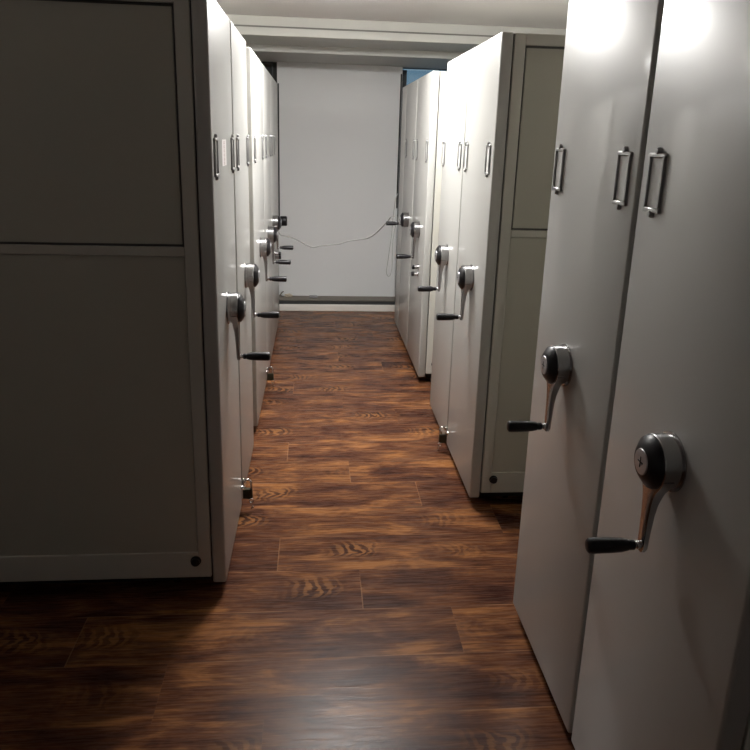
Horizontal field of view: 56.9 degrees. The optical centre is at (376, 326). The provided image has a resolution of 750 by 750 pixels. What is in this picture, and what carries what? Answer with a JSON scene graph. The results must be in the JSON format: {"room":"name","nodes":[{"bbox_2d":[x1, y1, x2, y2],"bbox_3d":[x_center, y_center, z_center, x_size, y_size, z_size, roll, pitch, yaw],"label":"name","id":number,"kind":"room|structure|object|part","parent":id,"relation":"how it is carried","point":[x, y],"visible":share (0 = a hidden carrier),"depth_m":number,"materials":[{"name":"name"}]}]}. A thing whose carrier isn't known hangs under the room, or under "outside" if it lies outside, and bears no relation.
{"room":"archive storage room","nodes":[
{"label":"archive storage room","id":0,"kind":"room"},
{"bbox_2d":[0,311,574,749],"bbox_3d":[-0.016,1.095,2.667,5.650,0.060,11.150,0,15,-5],"label":"floor","id":1,"kind":"structure","parent":0,"point":[365,600],"depth_m":2.58,"materials":[{"name":"brown wood"}]},
{"bbox_2d":[0,0,270,584],"bbox_3d":[-1.424,-0.085,2.624,2.021,2.160,0.626,0,15,-5],"label":"tall cabinet","id":2,"kind":"object","parent":1,"relation":"on","point":[122,311],"visible":1,"depth_m":2.38,"materials":[{"name":"grey metal"}]},
{"bbox_3d":[-1.053,-0.069,2.367,0.796,1.919,0.014,0,15,-5],"label":"inset panel","id":3,"kind":"part","parent":2,"relation":"part of","materials":[{"name":"grey paint"}]},
{"bbox_3d":[-1.553,0.909,2.886,1.760,0.053,0.475,0,15,-5],"label":"frame","id":4,"kind":"part","parent":2,"relation":"part of","materials":[{"name":"black metal"}]},
{"bbox_3d":[-0.602,-0.105,2.690,0.050,2.110,0.595,0,15,-5],"label":"panel","id":5,"kind":"part","parent":2,"relation":"part of","materials":[{"name":"white metal"}]},
{"bbox_3d":[-0.550,0.001,2.716,0.027,0.271,0.119,0,15,-5],"label":"crank arm","id":6,"kind":"part","parent":2,"relation":"part of","materials":[{"name":"silver metal"}]},
{"bbox_2d":[230,21,278,498],"bbox_3d":[-1.477,-0.252,3.231,2.021,2.160,0.620,0,15,-5],"label":"tall cabinet","id":7,"kind":"object","parent":1,"relation":"on","point":[247,273],"visible":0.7,"depth_m":3.26,"materials":[{"name":"white metal"}]},
{"bbox_3d":[-0.655,-0.274,3.305,0.050,2.110,0.605,0,15,-5],"label":"panel","id":8,"kind":"part","parent":7,"relation":"part of","materials":[{"name":"white metal"}]},
{"bbox_2d":[241,478,253,508],"bbox_3d":[-0.605,0.787,3.270,0.054,0.151,0.094,0,15,-5],"label":"padlock","id":9,"kind":"object","parent":7,"relation":"attached to","point":[247,492],"visible":1,"depth_m":3.26,"materials":[{"name":"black metal"}]},
{"bbox_3d":[-0.609,-0.175,3.385,0.027,0.271,0.119,0,15,-5],"label":"crank arm","id":10,"kind":"part","parent":7,"relation":"part of","materials":[{"name":"silver metal"}]},
{"bbox_2d":[246,47,286,425],"bbox_3d":[-1.558,-0.508,4.164,2.021,2.160,0.831,0,15,-5],"label":"tall cabinet","id":11,"kind":"object","parent":1,"relation":"on","point":[260,245],"visible":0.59,"depth_m":4.07,"materials":[{"name":"white metal"}]},
{"bbox_3d":[-0.736,-0.528,4.229,0.050,2.110,0.800,0,15,-5],"label":"panel","id":12,"kind":"part","parent":11,"relation":"part of","materials":[{"name":"white metal"}]},
{"bbox_3d":[-0.686,-0.413,4.266,0.027,0.271,0.119,0,15,-5],"label":"crank arm","id":13,"kind":"part","parent":11,"relation":"part of","materials":[{"name":"silver metal"}]},
{"bbox_2d":[266,367,274,386],"bbox_3d":[-0.747,0.354,4.898,0.054,0.150,0.094,0,15,-5],"label":"padlock","id":14,"kind":"object","parent":11,"relation":"attached to","point":[270,376],"visible":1,"depth_m":4.89,"materials":[{"name":"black metal"}]},
{"bbox_2d":[262,64,290,371],"bbox_3d":[-1.622,-0.712,4.904,2.021,2.160,0.731,0,15,-5],"label":"tall cabinet","id":15,"kind":"object","parent":1,"relation":"on","point":[271,232],"visible":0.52,"depth_m":4.91,"materials":[{"name":"white metal"}]},
{"bbox_3d":[-0.800,-0.731,4.969,0.050,2.110,0.700,0,15,-5],"label":"panel","id":16,"kind":"part","parent":15,"relation":"part of","materials":[{"name":"white metal"}]},
{"bbox_3d":[-0.747,-0.582,4.963,0.027,0.271,0.119,0,15,-5],"label":"crank arm","id":17,"kind":"part","parent":15,"relation":"part of","materials":[{"name":"silver metal"}]},
{"bbox_2d":[275,81,286,321],"bbox_3d":[-1.764,-1.034,6.072,1.943,2.160,0.330,0,15,-5],"label":"tall cabinet","id":18,"kind":"object","parent":1,"relation":"on","point":[283,218],"visible":0.11,"depth_m":6.10,"materials":[{"name":"white metal"}]},
{"bbox_3d":[-0.903,-1.056,6.149,0.050,2.110,0.315,0,15,-5],"label":"panel","id":19,"kind":"part","parent":18,"relation":"part of","materials":[{"name":"white metal"}]},
{"bbox_3d":[-0.842,-0.946,6.208,0.083,0.088,0.088,0,15,-5],"label":"knob","id":20,"kind":"part","parent":18,"relation":"part of","materials":[{"name":"black plastic"}]},
{"bbox_2d":[278,216,393,247],"bbox_3d":[-0.320,-0.850,6.154,1.030,0.355,0.401,5,16,11],"label":"cable","id":21,"kind":"object","parent":18,"relation":"attached to","point":[391,216],"visible":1,"depth_m":6.26,"materials":[{"name":"grey plastic"}]},
{"bbox_2d":[270,75,292,346],"bbox_3d":[-1.682,-0.899,5.586,2.021,2.160,0.711,0,15,-5],"label":"tall cabinet","id":22,"kind":"object","parent":1,"relation":"on","point":[276,221],"visible":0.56,"depth_m":5.54,"materials":[{"name":"white metal"}]},
{"bbox_3d":[-0.860,-0.919,5.652,0.050,2.110,0.680,0,15,-5],"label":"panel","id":23,"kind":"part","parent":22,"relation":"part of","materials":[{"name":"white metal"}]},
{"bbox_3d":[-0.795,-0.749,5.516,0.027,0.271,0.119,0,15,-5],"label":"crank arm","id":24,"kind":"part","parent":22,"relation":"part of","materials":[{"name":"silver metal"}]},
{"bbox_2d":[279,304,394,311],"bbox_3d":[-0.393,-0.191,7.110,2.446,0.066,0.040,0,15,-5],"label":"baseboard","id":25,"kind":"structure","parent":1,"relation":"on","point":[282,307],"depth_m":7.09,"materials":[{"name":"white paint"}]},
{"bbox_2d":[279,301,394,304],"bbox_3d":[-0.402,-0.216,7.209,2.446,0.061,0.165,0,15,-5],"label":"trim","id":26,"kind":"structure","parent":1,"relation":"on","point":[280,302],"depth_m":7.21,"materials":[{"name":"black"}]},
{"bbox_2d":[394,86,406,327],"bbox_3d":[1.136,-1.008,6.288,1.860,2.160,0.295,0,15,-5],"label":"tall cabinet","id":27,"kind":"object","parent":1,"relation":"on","point":[404,93],"visible":0.03,"depth_m":6.17,"materials":[{"name":"white metal"}]},
{"bbox_2d":[386,193,397,276],"bbox_3d":[0.145,-0.832,6.341,0.097,0.766,0.007,0,15,-5],"label":"hanging cord","id":28,"kind":"object","parent":27,"relation":"hanging from","point":[397,193],"visible":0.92,"depth_m":6.36,"materials":[{"name":"grey plastic"}]},
{"bbox_2d":[386,79,417,348],"bbox_3d":[1.096,-0.884,5.827,2.021,2.160,0.671,0,15,-5],"label":"tall cabinet","id":29,"kind":"object","parent":1,"relation":"on","point":[405,219],"visible":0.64,"depth_m":5.67,"materials":[{"name":"white metal"}]},
{"bbox_3d":[0.222,-0.888,5.737,0.027,0.128,0.265,0,15,-5],"label":"crank arm","id":30,"kind":"part","parent":29,"relation":"part of","materials":[{"name":"silver metal"}]},
{"bbox_3d":[0.275,-0.912,5.747,0.050,2.110,0.640,0,15,-5],"label":"panel","id":31,"kind":"part","parent":29,"relation":"part of","materials":[{"name":"white metal"}]},
{"bbox_2d":[396,71,446,377],"bbox_3d":[1.152,-0.707,5.183,2.021,2.160,0.691,0,15,-5],"label":"tall cabinet","id":32,"kind":"object","parent":1,"relation":"on","point":[431,98],"visible":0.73,"depth_m":4.90,"materials":[{"name":"white metal"}]},
{"bbox_3d":[0.279,-0.632,5.075,0.027,0.271,0.119,0,15,-5],"label":"crank arm","id":33,"kind":"part","parent":32,"relation":"part of","materials":[{"name":"silver metal"}]},
{"bbox_3d":[0.331,-0.735,5.104,0.050,2.110,0.660,0,15,-5],"label":"panel","id":34,"kind":"part","parent":32,"relation":"part of","materials":[{"name":"white metal"}]},
{"bbox_3d":[0.835,-0.659,4.836,0.894,2.082,0.016,0,15,-5],"label":"framed panel","id":35,"kind":"part","parent":32,"relation":"part of","materials":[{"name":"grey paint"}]},
{"bbox_2d":[417,50,469,433],"bbox_3d":[1.250,-0.398,4.060,2.021,2.160,0.608,0,15,-5],"label":"tall cabinet","id":36,"kind":"object","parent":1,"relation":"on","point":[446,253],"visible":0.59,"depth_m":3.92,"materials":[{"name":"white metal"}]},
{"bbox_3d":[0.373,-0.335,3.996,0.027,0.271,0.119,0,15,-5],"label":"crank arm","id":37,"kind":"part","parent":36,"relation":"part of","materials":[{"name":"silver metal"}]},
{"bbox_2d":[437,426,447,451],"bbox_3d":[0.373,0.639,3.955,0.054,0.151,0.094,0,15,-5],"label":"padlock","id":38,"kind":"object","parent":36,"relation":"attached to","point":[442,437],"visible":1,"depth_m":3.94,"materials":[{"name":"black metal"}]},
{"bbox_2d":[436,32,565,497],"bbox_3d":[1.302,-0.234,3.463,2.021,2.160,0.630,0,15,-5],"label":"tall cabinet","id":39,"kind":"object","parent":1,"relation":"on","point":[514,82],"visible":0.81,"depth_m":3.15,"materials":[{"name":"white metal"}]},
{"bbox_3d":[0.428,-0.163,3.370,0.027,0.271,0.119,0,15,-5],"label":"crank arm","id":40,"kind":"part","parent":39,"relation":"part of","materials":[{"name":"silver metal"}]},
{"bbox_3d":[0.481,-0.264,3.391,0.050,2.110,0.615,0,15,-5],"label":"panel","id":41,"kind":"part","parent":39,"relation":"part of","materials":[{"name":"white metal"}]},
{"bbox_3d":[1.372,0.760,3.750,1.760,0.053,0.495,0,15,-5],"label":"frame","id":42,"kind":"part","parent":39,"relation":"part of","materials":[{"name":"black metal"}]},
{"bbox_3d":[0.982,-0.194,3.145,0.894,2.082,0.016,0,15,-5],"label":"framed panel","id":43,"kind":"part","parent":39,"relation":"part of","materials":[{"name":"grey paint"}]},
{"bbox_3d":[0.982,-0.221,3.143,0.796,1.919,0.014,0,15,-5],"label":"inset panel","id":44,"kind":"part","parent":39,"relation":"part of","materials":[{"name":"grey paint"}]},
{"bbox_2d":[506,0,664,732],"bbox_3d":[1.414,0.134,2.125,2.021,2.160,0.615,0,15,-5],"label":"tall cabinet","id":45,"kind":"object","parent":1,"relation":"on","point":[611,49],"visible":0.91,"depth_m":1.97,"materials":[{"name":"white metal"}]},
{"bbox_3d":[0.535,0.189,2.097,0.027,0.271,0.119,0,15,-5],"label":"crank arm","id":46,"kind":"part","parent":45,"relation":"part of","materials":[{"name":"silver metal"}]},
{"bbox_2d":[571,0,749,749],"bbox_3d":[1.466,0.296,1.537,2.021,2.160,0.631,0,15,-5],"label":"tall cabinet","id":47,"kind":"object","parent":1,"relation":"on","point":[665,661],"visible":1,"depth_m":1.41,"materials":[{"name":"white metal"}]},
{"bbox_3d":[0.589,0.357,1.476,0.027,0.271,0.119,0,15,-5],"label":"crank arm","id":48,"kind":"part","parent":47,"relation":"part of","materials":[{"name":"silver metal"}]},
{"bbox_3d":[1.146,0.336,1.218,0.894,2.082,0.016,0,15,-5],"label":"framed panel","id":49,"kind":"part","parent":47,"relation":"part of","materials":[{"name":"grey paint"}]},
{"bbox_2d":[277,62,402,296],"bbox_3d":[-0.422,-1.597,7.408,5.450,2.620,0.550,0,15,-5],"label":"window blind","id":50,"kind":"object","parent":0,"point":[339,123],"depth_m":7.13,"materials":[{"name":"white fabric"}]},
{"bbox_2d":[262,62,276,82],"bbox_3d":[-2.060,-1.916,6.995,2.112,1.560,0.160,0,15,-5],"label":"window","id":51,"kind":"structure","parent":50,"relation":"in","point":[271,67],"depth_m":6.85,"materials":[{"name":"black glass"}]},
{"bbox_2d":[277,83,279,215],"bbox_3d":[-0.990,-1.767,7.020,0.014,1.320,0.010,0,15,-5],"label":"trim","id":52,"kind":"structure","parent":50,"relation":"attached to","point":[278,83],"depth_m":7.04,"materials":[{"name":"black metal"}]},
{"bbox_2d":[279,296,394,301],"bbox_3d":[-0.417,-0.268,7.383,2.446,0.070,0.200,0,15,-5],"label":"trim","id":53,"kind":"structure","parent":50,"relation":"attached to","point":[293,298],"depth_m":7.35,"materials":[{"name":"grey metal"}]},
{"bbox_2d":[246,44,463,68],"bbox_3d":[-0.334,-2.595,6.475,5.450,0.200,0.930,0,15,-5],"label":"trim","id":54,"kind":"structure","parent":50,"relation":"attached to","point":[265,53],"depth_m":6.14,"materials":[{"name":"paint"}]},
{"bbox_2d":[396,74,401,207],"bbox_3d":[0.230,-1.881,7.095,0.014,1.330,0.010,0,15,-5],"label":"trim","id":55,"kind":"structure","parent":50,"relation":"attached to","point":[401,74],"depth_m":7.08,"materials":[{"name":"black metal"}]},
{"bbox_2d":[397,68,446,218],"bbox_3d":[1.272,-1.909,7.329,2.092,1.560,0.080,0,15,-5],"label":"window","id":56,"kind":"structure","parent":50,"relation":"in","point":[404,76],"depth_m":7.08,"materials":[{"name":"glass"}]},
{"bbox_2d":[215,0,568,28],"bbox_3d":[0.060,-1.509,1.958,5.650,0.100,11.150,0,15,-5],"label":"ceiling","id":57,"kind":"structure","parent":0,"point":[552,14],"depth_m":5.01,"materials":[{"name":"paint"}]},
{"bbox_2d":[226,14,565,52],"bbox_3d":[-0.271,-2.424,5.747,5.450,0.143,0.570,0,15,-5],"label":"ceiling beam","id":58,"kind":"structure","parent":57,"relation":"attached to","point":[235,19],"depth_m":5.55,"materials":[{"name":"paint"}]},
{"bbox_2d":[233,24,493,43],"bbox_3d":[-0.248,-2.307,5.479,5.450,0.058,0.012,0,15,-5],"label":"trim","id":59,"kind":"structure","parent":58,"relation":"attached to","point":[243,30],"depth_m":5.48,"materials":[{"name":"paint"}]}
]}

